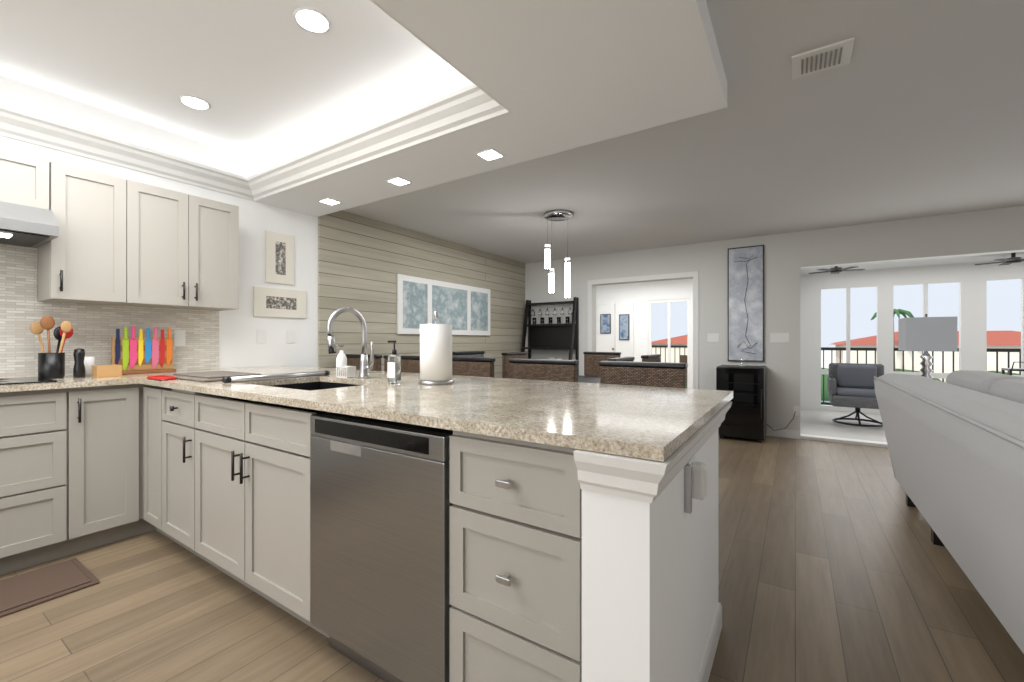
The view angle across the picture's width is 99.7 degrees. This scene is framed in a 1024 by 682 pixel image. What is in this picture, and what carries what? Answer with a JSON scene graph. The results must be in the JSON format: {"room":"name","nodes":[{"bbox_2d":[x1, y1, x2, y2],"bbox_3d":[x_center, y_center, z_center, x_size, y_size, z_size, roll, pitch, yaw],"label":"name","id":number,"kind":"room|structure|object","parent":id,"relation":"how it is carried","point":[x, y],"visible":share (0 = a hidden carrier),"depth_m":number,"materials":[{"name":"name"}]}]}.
{"room":"kitchen","nodes":[
{"label":"kitchen","id":0,"kind":"room"},
{"bbox_2d":[0,75,317,368],"bbox_3d":[-2.457,-0.205,3.411,0.150,2.770,9.810,0,0,33],"label":"wall","id":1,"kind":"structure","parent":0,"point":[240,346],"depth_m":3.57,"materials":[{"name":"white paint"}]},
{"bbox_2d":[0,149,47,208],"bbox_3d":[-2.863,-0.876,2.346,0.322,0.288,0.438,0,0,33],"label":"upper cabinet","id":2,"kind":"object","parent":1,"relation":"attached to","point":[23,178],"depth_m":2.36,"materials":[{"name":"grey paint"}]},
{"bbox_2d":[0,201,58,247],"bbox_3d":[-2.875,-0.642,2.155,0.511,0.175,0.770,0,0,33],"label":"range hood","id":3,"kind":"object","parent":2,"relation":"attached to","point":[25,226],"visible":1,"depth_m":2.29,"materials":[{"name":"grey paint"}]},
{"bbox_2d":[37,160,143,306],"bbox_3d":[-2.635,-0.630,2.694,0.322,0.780,0.392,0,0,33],"label":"upper cabinet","id":4,"kind":"object","parent":1,"relation":"attached to","point":[118,241],"depth_m":2.60,"materials":[{"name":"grey paint"}]},
{"bbox_2d":[0,244,218,377],"bbox_3d":[-3.655,-0.165,1.440,0.008,0.830,4.800,0,0,33],"label":"tile backsplash","id":5,"kind":"structure","parent":1,"relation":"attached to","point":[94,326],"depth_m":2.75,"materials":[{"name":"tile"}]},
{"bbox_2d":[174,330,184,345],"bbox_3d":[-2.478,-0.020,3.221,0.005,0.120,0.070,0,0,33],"label":"switch plate","id":6,"kind":"object","parent":1,"relation":"attached to","point":[179,337],"depth_m":3.22,"materials":[{"name":"white plastic"}]},
{"bbox_2d":[136,184,238,310],"bbox_3d":[-2.397,-0.630,3.057,0.322,0.780,0.716,0,0,33],"label":"upper cabinet","id":7,"kind":"object","parent":1,"relation":"attached to","point":[191,243],"depth_m":3.01,"materials":[{"name":"grey paint"}]},
{"bbox_2d":[265,230,293,284],"bbox_3d":[-2.067,-0.735,3.849,0.021,0.450,0.250,0,0,33],"label":"picture","id":8,"kind":"object","parent":1,"relation":"attached to","point":[279,258],"visible":1,"depth_m":3.83,"materials":[{"name":"white paper"}]},
{"bbox_2d":[253,286,305,318],"bbox_3d":[-2.061,-0.338,3.857,0.021,0.255,0.470,0,0,33],"label":"picture","id":9,"kind":"object","parent":1,"relation":"attached to","point":[276,302],"visible":1,"depth_m":3.83,"materials":[{"name":"white paper"}]},
{"bbox_2d":[287,330,294,342],"bbox_3d":[-2.016,-0.040,3.941,0.006,0.120,0.080,0,0,33],"label":"switch plate","id":10,"kind":"object","parent":1,"relation":"attached to","point":[290,333],"depth_m":3.94,"materials":[{"name":"white plastic"}]},
{"bbox_2d":[318,210,524,377],"bbox_3d":[-0.823,-0.070,5.748,0.020,2.500,3.790,0,0,33],"label":"cladding","id":11,"kind":"object","parent":1,"relation":"attached to","point":[363,262],"visible":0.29,"depth_m":4.88,"materials":[{"name":"beige wood"}]},
{"bbox_2d":[397,274,489,335],"bbox_3d":[-0.822,-0.425,5.700,0.032,0.690,1.790,0,0,33],"label":"window","id":12,"kind":"structure","parent":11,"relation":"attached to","point":[463,309],"depth_m":5.56,"materials":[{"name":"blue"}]},
{"bbox_2d":[255,0,726,216],"bbox_3d":[-1.939,-1.365,0.818,3.560,0.350,5.640,0,0,33],"label":"ceiling","id":13,"kind":"structure","parent":0,"point":[555,76],"depth_m":2.00,"materials":[{"name":"white paint"}]},
{"bbox_2d":[179,95,210,109],"bbox_3d":[-2.045,-1.537,2.789,0.169,0.006,0.169,0,0,27],"label":"recessed light","id":14,"kind":"object","parent":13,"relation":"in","point":[194,102],"depth_m":2.78,"materials":[{"name":"white"}]},
{"bbox_2d":[0,0,511,200],"bbox_3d":[-2.047,-1.260,1.510,2.620,0.140,3.480,0,0,33],"label":"crown molding","id":15,"kind":"structure","parent":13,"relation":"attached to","point":[473,104],"depth_m":2.76,"materials":[{"name":"white wood"}]},
{"bbox_2d":[293,7,331,33],"bbox_3d":[-0.958,-1.537,2.076,0.169,0.006,0.169,0,0,27],"label":"recessed light","id":16,"kind":"object","parent":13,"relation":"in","point":[312,20],"depth_m":2.07,"materials":[{"name":"white"}]},
{"bbox_2d":[318,198,341,204],"bbox_3d":[-1.553,-1.187,3.686,0.140,0.006,0.140,0,0,33],"label":"recessed light","id":17,"kind":"object","parent":13,"relation":"in","point":[329,201],"depth_m":3.67,"materials":[{"name":"white"}]},
{"bbox_2d":[385,177,412,185],"bbox_3d":[-0.842,-1.187,3.220,0.140,0.006,0.140,0,0,33],"label":"recessed light","id":18,"kind":"object","parent":13,"relation":"in","point":[398,181],"depth_m":3.21,"materials":[{"name":"white"}]},
{"bbox_2d":[475,148,504,160],"bbox_3d":[-0.140,-1.187,2.759,0.140,0.006,0.140,0,0,33],"label":"recessed light","id":19,"kind":"object","parent":13,"relation":"in","point":[491,154],"depth_m":2.75,"materials":[{"name":"white"}]},
{"bbox_2d":[0,409,1023,681],"bbox_3d":[2.627,1.220,2.911,10.400,0.120,14.550,0,0,33],"label":"floor","id":20,"kind":"structure","parent":0,"point":[834,564],"depth_m":1.92,"materials":[{"name":"brown wood"}]},
{"bbox_2d":[0,387,87,574],"bbox_3d":[-2.839,0.716,2.152,0.589,0.928,0.901,0,0,33],"label":"base cabinet","id":21,"kind":"object","parent":20,"relation":"on","point":[44,433],"depth_m":2.25,"materials":[{"name":"grey paint"}]},
{"bbox_2d":[0,374,135,392],"bbox_3d":[-3.242,0.235,1.487,0.630,0.030,5.310,0,0,33],"label":"countertop","id":22,"kind":"structure","parent":21,"relation":"on","point":[68,381],"depth_m":2.35,"materials":[{"name":"stone"}]},
{"bbox_2d":[0,377,56,384],"bbox_3d":[-2.842,0.215,2.139,0.480,0.008,0.740,0,0,33],"label":"cooktop","id":23,"kind":"object","parent":22,"relation":"in","point":[16,380],"visible":1,"depth_m":2.32,"materials":[{"name":"black glass"}]},
{"bbox_2d":[30,315,73,378],"bbox_3d":[-2.707,0.036,2.549,0.145,0.367,0.170,0,0,33],"label":"utensil crock","id":24,"kind":"object","parent":22,"relation":"on","point":[51,365],"visible":1,"depth_m":2.52,"materials":[{"name":"black ceramic"}]},
{"bbox_2d":[73,348,84,377],"bbox_3d":[-2.602,0.132,2.597,0.052,0.175,0.052,0,0,33],"label":"pepper mill","id":25,"kind":"object","parent":22,"relation":"on","point":[79,365],"visible":1,"depth_m":2.58,"materials":[{"name":"black"}]},
{"bbox_2d":[84,357,94,375],"bbox_3d":[-2.655,0.159,2.698,0.072,0.120,0.071,0,0,33],"label":"canister","id":26,"kind":"object","parent":22,"relation":"on","point":[89,362],"visible":0.56,"depth_m":2.68,"materials":[{"name":"white ceramic"}]},
{"bbox_2d":[92,365,121,377],"bbox_3d":[-2.498,0.184,2.664,0.100,0.070,0.115,0,0,33],"label":"wooden box","id":27,"kind":"object","parent":22,"relation":"on","point":[106,371],"visible":1,"depth_m":2.63,"materials":[{"name":"brown wood"}]},
{"bbox_2d":[111,326,175,373],"bbox_3d":[-2.527,0.059,2.967,0.120,0.320,0.330,0,0,33],"label":"knife block","id":28,"kind":"object","parent":22,"relation":"on","point":[140,354],"visible":0.94,"depth_m":2.95,"materials":[{"name":"multicoloured plastic"}]},
{"bbox_2d":[0,558,99,616],"bbox_3d":[-2.594,1.171,1.588,0.420,0.018,1.510,0,0,33],"label":"kitchen mat","id":29,"kind":"object","parent":20,"relation":"on","point":[34,587],"visible":0.98,"depth_m":2.06,"materials":[{"name":"brown"}]},
{"bbox_2d":[88,385,123,549],"bbox_3d":[-2.544,0.716,2.601,0.589,0.928,0.300,0,0,33],"label":"base cabinet","id":30,"kind":"object","parent":20,"relation":"on","point":[105,403],"depth_m":2.45,"materials":[{"name":"grey paint"}]},
{"bbox_2d":[144,384,163,534],"bbox_3d":[-1.890,0.716,2.764,0.366,0.928,0.650,0,0,33],"label":"base cabinet","id":31,"kind":"object","parent":20,"relation":"on","point":[153,395],"depth_m":2.52,"materials":[{"name":"grey paint"}]},
{"bbox_2d":[164,387,315,554],"bbox_3d":[-1.607,0.716,2.579,0.543,0.928,0.650,0,0,33],"label":"base cabinet","id":32,"kind":"object","parent":20,"relation":"on","point":[191,418],"depth_m":2.21,"materials":[{"name":"grey paint"}]},
{"bbox_2d":[196,424,328,637],"bbox_3d":[-1.030,0.850,2.200,1.083,0.660,0.650,0,0,33],"label":"base cabinet","id":33,"kind":"object","parent":20,"relation":"on","point":[253,492],"depth_m":1.85,"materials":[{"name":"grey paint"}]},
{"bbox_2d":[345,354,381,370],"bbox_3d":[-1.580,0.655,3.973,0.536,1.050,0.532,0,0,33],"label":"counter stool","id":34,"kind":"object","parent":20,"relation":"on","point":[353,359],"visible":0.19,"depth_m":4.14,"materials":[{"name":"black wicker"}]},
{"bbox_2d":[310,412,452,681],"bbox_3d":[-0.308,0.729,1.694,0.671,0.902,0.624,0,0,33],"label":"dishwasher","id":35,"kind":"object","parent":20,"relation":"on","point":[380,505],"visible":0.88,"depth_m":1.40,"materials":[{"name":"silver metal"}]},
{"bbox_2d":[383,355,419,372],"bbox_3d":[-1.061,0.655,3.633,0.536,1.050,0.532,0,0,33],"label":"counter stool","id":36,"kind":"object","parent":20,"relation":"on","point":[410,364],"visible":0.08,"depth_m":3.76,"materials":[{"name":"black wicker"}]},
{"bbox_2d":[452,351,484,357],"bbox_3d":[-0.288,0.645,4.458,0.482,1.070,0.486,0,0,33],"label":"dining chair","id":37,"kind":"object","parent":20,"relation":"on","point":[470,354],"visible":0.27,"depth_m":4.53,"materials":[{"name":"black"}]},
{"bbox_2d":[452,357,495,376],"bbox_3d":[-0.493,0.655,3.260,0.536,1.050,0.532,0,0,33],"label":"counter stool","id":38,"kind":"object","parent":20,"relation":"on","point":[473,366],"visible":0.19,"depth_m":3.37,"materials":[{"name":"black wicker"}]},
{"bbox_2d":[501,352,526,377],"bbox_3d":[0.205,0.660,5.211,0.482,1.040,0.486,0,0,33],"label":"dining chair","id":39,"kind":"object","parent":20,"relation":"on","point":[506,357],"visible":0.27,"depth_m":5.15,"materials":[{"name":"black wicker"}]},
{"bbox_2d":[509,358,578,381],"bbox_3d":[0.093,0.655,2.876,0.536,1.050,0.532,0,0,33],"label":"counter stool","id":40,"kind":"object","parent":20,"relation":"on","point":[550,370],"visible":0.15,"depth_m":3.03,"materials":[{"name":"black wicker"}]},
{"bbox_2d":[521,297,578,374],"bbox_3d":[0.542,0.250,6.826,0.900,1.860,0.460,0,0,33],"label":"hutch","id":41,"kind":"object","parent":20,"relation":"on","point":[558,335],"visible":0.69,"depth_m":6.94,"materials":[{"name":"black painted wood"},{"name":"black metal"}]},
{"bbox_2d":[450,430,659,681],"bbox_3d":[0.168,0.716,1.415,0.420,0.928,0.650,0,0,33],"label":"base cabinet","id":42,"kind":"object","parent":20,"relation":"on","point":[567,564],"depth_m":1.08,"materials":[{"name":"grey paint"}]},
{"bbox_2d":[136,366,732,461],"bbox_3d":[-0.604,0.330,2.214,2.984,0.284,1.200,0,0,33],"label":"countertop","id":43,"kind":"structure","parent":42,"relation":"on","point":[662,424],"depth_m":1.55,"materials":[{"name":"stone"}]},
{"bbox_2d":[147,375,175,379],"bbox_3d":[-1.991,0.210,2.464,0.208,0.018,0.087,0,0,33],"label":"pot holder","id":44,"kind":"object","parent":43,"relation":"on","point":[161,377],"visible":0.98,"depth_m":2.44,"materials":[{"name":"red fabric"}]},
{"bbox_2d":[168,371,261,381],"bbox_3d":[-1.775,0.207,2.599,0.580,0.024,0.360,0,0,33],"label":"dish towel","id":45,"kind":"object","parent":43,"relation":"on","point":[211,376],"visible":0.75,"depth_m":2.50,"materials":[{"name":"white fabric"}]},
{"bbox_2d":[336,345,346,365],"bbox_3d":[-1.070,0.121,2.709,0.064,0.197,0.067,0,0,33],"label":"soap dispenser","id":46,"kind":"object","parent":43,"relation":"on","point":[341,359],"visible":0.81,"depth_m":2.69,"materials":[{"name":"white plastic"}]},
{"bbox_2d":[336,366,355,377],"bbox_3d":[-1.007,0.186,2.622,0.106,0.066,0.062,0,0,33],"label":"sponge caddy","id":47,"kind":"object","parent":43,"relation":"on","point":[346,371],"visible":1,"depth_m":2.60,"materials":[{"name":"white plastic"}]},
{"bbox_2d":[326,307,373,377],"bbox_3d":[-0.915,0.012,2.471,0.128,0.415,0.278,0,0,33],"label":"faucet","id":48,"kind":"object","parent":43,"relation":"on","point":[365,368],"visible":1,"depth_m":2.53,"materials":[{"name":"silver metal"}]},
{"bbox_2d":[387,340,400,383],"bbox_3d":[-0.616,0.108,2.234,0.070,0.222,0.060,0,0,33],"label":"clear soap bottle","id":49,"kind":"object","parent":43,"relation":"on","point":[394,368],"visible":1,"depth_m":2.22,"materials":[{"name":"white"}]},
{"bbox_2d":[418,311,453,384],"bbox_3d":[-0.394,0.030,2.244,0.180,0.378,0.180,0,0,33],"label":"paper towel holder","id":50,"kind":"object","parent":43,"relation":"on","point":[435,353],"visible":1,"depth_m":2.17,"materials":[{"name":"white paper"}]},
{"bbox_2d":[685,460,695,512],"bbox_3d":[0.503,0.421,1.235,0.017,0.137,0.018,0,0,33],"label":"outlet","id":51,"kind":"object","parent":42,"relation":"attached to","point":[695,480],"depth_m":1.23,"materials":[{"name":"white plastic"}]},
{"bbox_2d":[691,456,706,499],"bbox_3d":[0.555,0.416,1.287,0.045,0.126,0.090,0,0,33],"label":"outlet","id":52,"kind":"object","parent":42,"relation":"attached to","point":[701,468],"depth_m":1.26,"materials":[{"name":"white plastic"}]},
{"bbox_2d":[578,375,599,382],"bbox_3d":[0.482,0.800,4.491,0.960,0.760,1.700,0,0,33],"label":"dining table","id":53,"kind":"object","parent":20,"relation":"on","point":[589,379],"visible":0.08,"depth_m":4.71,"materials":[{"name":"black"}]},
{"bbox_2d":[583,352,620,375],"bbox_3d":[1.034,0.660,5.332,0.486,1.040,0.482,0,0,33],"label":"dining chair","id":54,"kind":"object","parent":20,"relation":"on","point":[591,363],"visible":0.35,"depth_m":5.53,"materials":[{"name":"black wicker"}]},
{"bbox_2d":[608,357,634,361],"bbox_3d":[0.759,0.660,3.772,0.482,1.040,0.486,0,0,33],"label":"dining chair","id":55,"kind":"object","parent":20,"relation":"on","point":[622,359],"visible":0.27,"depth_m":3.59,"materials":[{"name":"black"}]},
{"bbox_2d":[599,361,687,387],"bbox_3d":[0.678,0.655,2.492,0.536,1.050,0.532,0,0,33],"label":"counter stool","id":56,"kind":"object","parent":20,"relation":"on","point":[663,374],"visible":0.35,"depth_m":2.64,"materials":[{"name":"black wicker"}]},
{"bbox_2d":[641,354,660,361],"bbox_3d":[1.252,0.660,4.524,0.482,1.040,0.486,0,0,33],"label":"dining chair","id":57,"kind":"object","parent":20,"relation":"on","point":[651,358],"visible":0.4,"depth_m":4.31,"materials":[{"name":"black"}]},
{"bbox_2d":[652,345,686,361],"bbox_3d":[3.805,0.630,10.779,3.740,1.040,0.050,0,0,33],"label":"railing","id":58,"kind":"object","parent":20,"relation":"on","point":[675,346],"depth_m":10.71,"materials":[{"name":"grey metal"}]},
{"bbox_2d":[679,355,686,382],"bbox_3d":[4.059,0.745,9.835,0.560,0.830,0.560,0,0,33],"label":"patio chair","id":59,"kind":"object","parent":20,"relation":"on","point":[682,358],"visible":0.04,"depth_m":10.08,"materials":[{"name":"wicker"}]},
{"bbox_2d":[716,365,765,442],"bbox_3d":[2.807,0.745,5.283,0.500,0.870,0.535,0,0,33],"label":"wine fridge","id":60,"kind":"object","parent":20,"relation":"on","point":[745,416],"visible":0.83,"depth_m":5.06,"materials":[{"name":"black"}]},
{"bbox_2d":[800,434,887,447],"bbox_3d":[5.839,1.163,3.752,5.550,0.035,0.139,0,0,33],"label":"threshold","id":61,"kind":"object","parent":20,"relation":"on","point":[846,440],"depth_m":5.01,"materials":[{"name":"white"}]},
{"bbox_2d":[827,363,883,426],"bbox_3d":[4.776,0.728,5.968,0.660,0.815,0.620,0,0,33],"label":"chair","id":62,"kind":"object","parent":20,"relation":"on","point":[852,385],"visible":0.77,"depth_m":5.95,"materials":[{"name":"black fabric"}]},
{"bbox_2d":[821,347,1020,404],"bbox_3d":[7.440,0.605,6.147,5.900,0.990,0.050,0,0,33],"label":"railing","id":63,"kind":"object","parent":20,"relation":"on","point":[996,350],"depth_m":6.85,"materials":[{"name":"grey metal"}]},
{"bbox_2d":[873,370,1023,653],"bbox_3d":[2.498,0.685,1.814,1.193,0.990,2.774,0,0,33],"label":"sofa","id":64,"kind":"object","parent":20,"relation":"on","point":[955,441],"visible":1,"depth_m":1.71,"materials":[{"name":"grey fabric"}]},
{"bbox_3d":[3.658,0.805,3.389,0.920,0.750,0.460,0,0,33],"label":"console table","id":65,"kind":"object","parent":20,"relation":"on","visible":0},
{"bbox_2d":[898,314,956,378],"bbox_3d":[3.407,0.104,3.554,0.300,0.649,0.300,0,0,33],"label":"table lamp","id":66,"kind":"object","parent":65,"relation":"on","point":[926,334],"visible":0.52,"depth_m":3.45,"materials":[{"name":"grey fabric"}]},
{"bbox_2d":[1001,362,1023,374],"bbox_3d":[3.842,0.293,3.268,0.150,0.272,0.150,0,0,33],"label":"decorative lantern","id":67,"kind":"object","parent":65,"relation":"on","point":[1010,370],"visible":0.38,"depth_m":3.28,"materials":[{"name":"black metal"}]},
{"bbox_2d":[0,0,1023,262],"bbox_3d":[1.571,-1.480,0.799,9.750,0.320,9.760,0,0,33],"label":"ceiling","id":68,"kind":"structure","parent":0,"point":[912,108],"depth_m":2.65,"materials":[{"name":"white paint"}]},
{"bbox_2d":[544,210,572,298],"bbox_3d":[0.482,-0.880,4.491,0.300,0.880,0.300,0,0,33],"label":"pendant light","id":69,"kind":"object","parent":68,"relation":"hanging from","point":[558,215],"visible":1,"depth_m":4.47,"materials":[{"name":"white glass"}]},
{"bbox_2d":[791,37,854,78],"bbox_3d":[1.444,-1.312,2.019,0.230,0.016,0.200,0,0,33],"label":"ceiling vent","id":70,"kind":"object","parent":68,"relation":"in","point":[827,57],"visible":1,"depth_m":2.00,"materials":[{"name":"white metal"}]},
{"bbox_2d":[525,205,1023,430],"bbox_3d":[4.203,-0.070,4.813,9.450,2.500,0.160,0,0,33],"label":"wall","id":71,"kind":"structure","parent":0,"point":[788,256],"depth_m":5.33,"materials":[{"name":"white paint"}]},
{"bbox_2d":[588,271,698,388],"bbox_3d":[1.844,0.120,6.257,1.600,2.120,0.011,0,0,33],"label":"door frame","id":72,"kind":"structure","parent":71,"relation":"attached to","point":[695,275],"depth_m":5.91,"materials":[{"name":"white wood"}]},
{"bbox_2d":[707,333,718,342],"bbox_3d":[2.665,-0.040,5.722,0.140,0.120,0.006,0,0,33],"label":"switch plate","id":73,"kind":"object","parent":71,"relation":"attached to","point":[711,337],"depth_m":5.72,"materials":[{"name":"white plastic"}]},
{"bbox_2d":[728,245,763,361],"bbox_3d":[2.974,-0.470,5.501,0.410,1.460,0.038,0,0,33],"label":"art","id":74,"kind":"object","parent":71,"relation":"attached to","point":[745,303],"visible":0.98,"depth_m":5.48,"materials":[{"name":"grey"}]},
{"bbox_2d":[770,333,788,342],"bbox_3d":[3.292,-0.040,5.311,0.200,0.120,0.006,0,0,33],"label":"switch plate","id":75,"kind":"object","parent":71,"relation":"attached to","point":[774,337],"depth_m":5.31,"materials":[{"name":"white plastic"}]},
{"bbox_2d":[766,428,799,438],"bbox_3d":[2.990,1.130,5.506,1.140,0.100,0.011,0,0,33],"label":"baseboard","id":76,"kind":"structure","parent":71,"relation":"attached to","point":[786,433],"depth_m":5.27,"materials":[{"name":"white wood"}]},
{"bbox_2d":[793,406,798,415],"bbox_3d":[3.435,0.845,5.218,0.060,0.110,0.006,0,0,33],"label":"outlet","id":77,"kind":"object","parent":71,"relation":"attached to","point":[795,408],"depth_m":5.21,"materials":[{"name":"white plastic"}]},
{"bbox_2d":[596,252,1023,388],"bbox_3d":[4.822,-0.120,6.440,10.500,2.600,3.240,0,0,33],"label":"wall","id":78,"kind":"structure","parent":0,"point":[639,295],"depth_m":9.33,"materials":[{"name":"white paint"}]},
{"bbox_2d":[597,303,633,360],"bbox_3d":[2.339,0.160,9.829,0.850,2.020,0.093,0,0,33],"label":"closet doors","id":79,"kind":"structure","parent":78,"relation":"in","point":[611,342],"depth_m":9.82,"materials":[{"name":"white wood"}]},
{"bbox_2d":[600,314,610,333],"bbox_3d":[2.152,-0.395,9.946,0.250,0.450,0.022,0,0,33],"label":"framed picture","id":80,"kind":"object","parent":79,"relation":"attached to","point":[605,323],"visible":0.93,"depth_m":9.93,"materials":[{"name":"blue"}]},
{"bbox_2d":[619,314,628,339],"bbox_3d":[2.520,-0.310,9.704,0.230,0.580,0.022,0,0,33],"label":"framed picture","id":81,"kind":"object","parent":79,"relation":"attached to","point":[623,326],"visible":0.96,"depth_m":9.70,"materials":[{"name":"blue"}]},
{"bbox_2d":[648,298,689,388],"bbox_3d":[3.371,0.135,9.270,0.870,2.050,0.060,0,0,33],"label":"window","id":82,"kind":"structure","parent":78,"relation":"in","point":[668,301],"depth_m":9.26,"materials":[{"name":"white wood"}]},
{"bbox_2d":[808,266,864,273],"bbox_3d":[4.761,-1.075,6.346,0.676,0.130,0.646,0,0,33],"label":"ceiling fan","id":83,"kind":"object","parent":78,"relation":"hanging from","point":[836,270],"visible":1,"depth_m":6.28,"materials":[{"name":"grey metal"}]},
{"bbox_2d":[800,261,1023,413],"bbox_3d":[7.271,0.010,5.935,5.550,2.300,0.100,0,0,33],"label":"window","id":84,"kind":"structure","parent":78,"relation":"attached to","point":[971,278],"depth_m":6.76,"materials":[{"name":"white"}]},
{"bbox_2d":[974,253,1023,265],"bbox_3d":[6.473,-1.075,5.582,0.676,0.130,0.646,0,0,33],"label":"ceiling fan","id":85,"kind":"object","parent":78,"relation":"hanging from","point":[1011,260],"visible":1,"depth_m":5.55,"materials":[{"name":"grey metal"}]},
{"label":"outside","id":86,"kind":"structure","parent":0,"visible":0},
{"bbox_2d":[652,309,1020,404],"bbox_3d":[133.582,2.390,158.084,350.000,11.900,389.100,0,0,33],"label":"scenery","id":87,"kind":"structure","parent":86,"point":[1005,339],"depth_m":50.62,"materials":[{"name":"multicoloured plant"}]}
]}

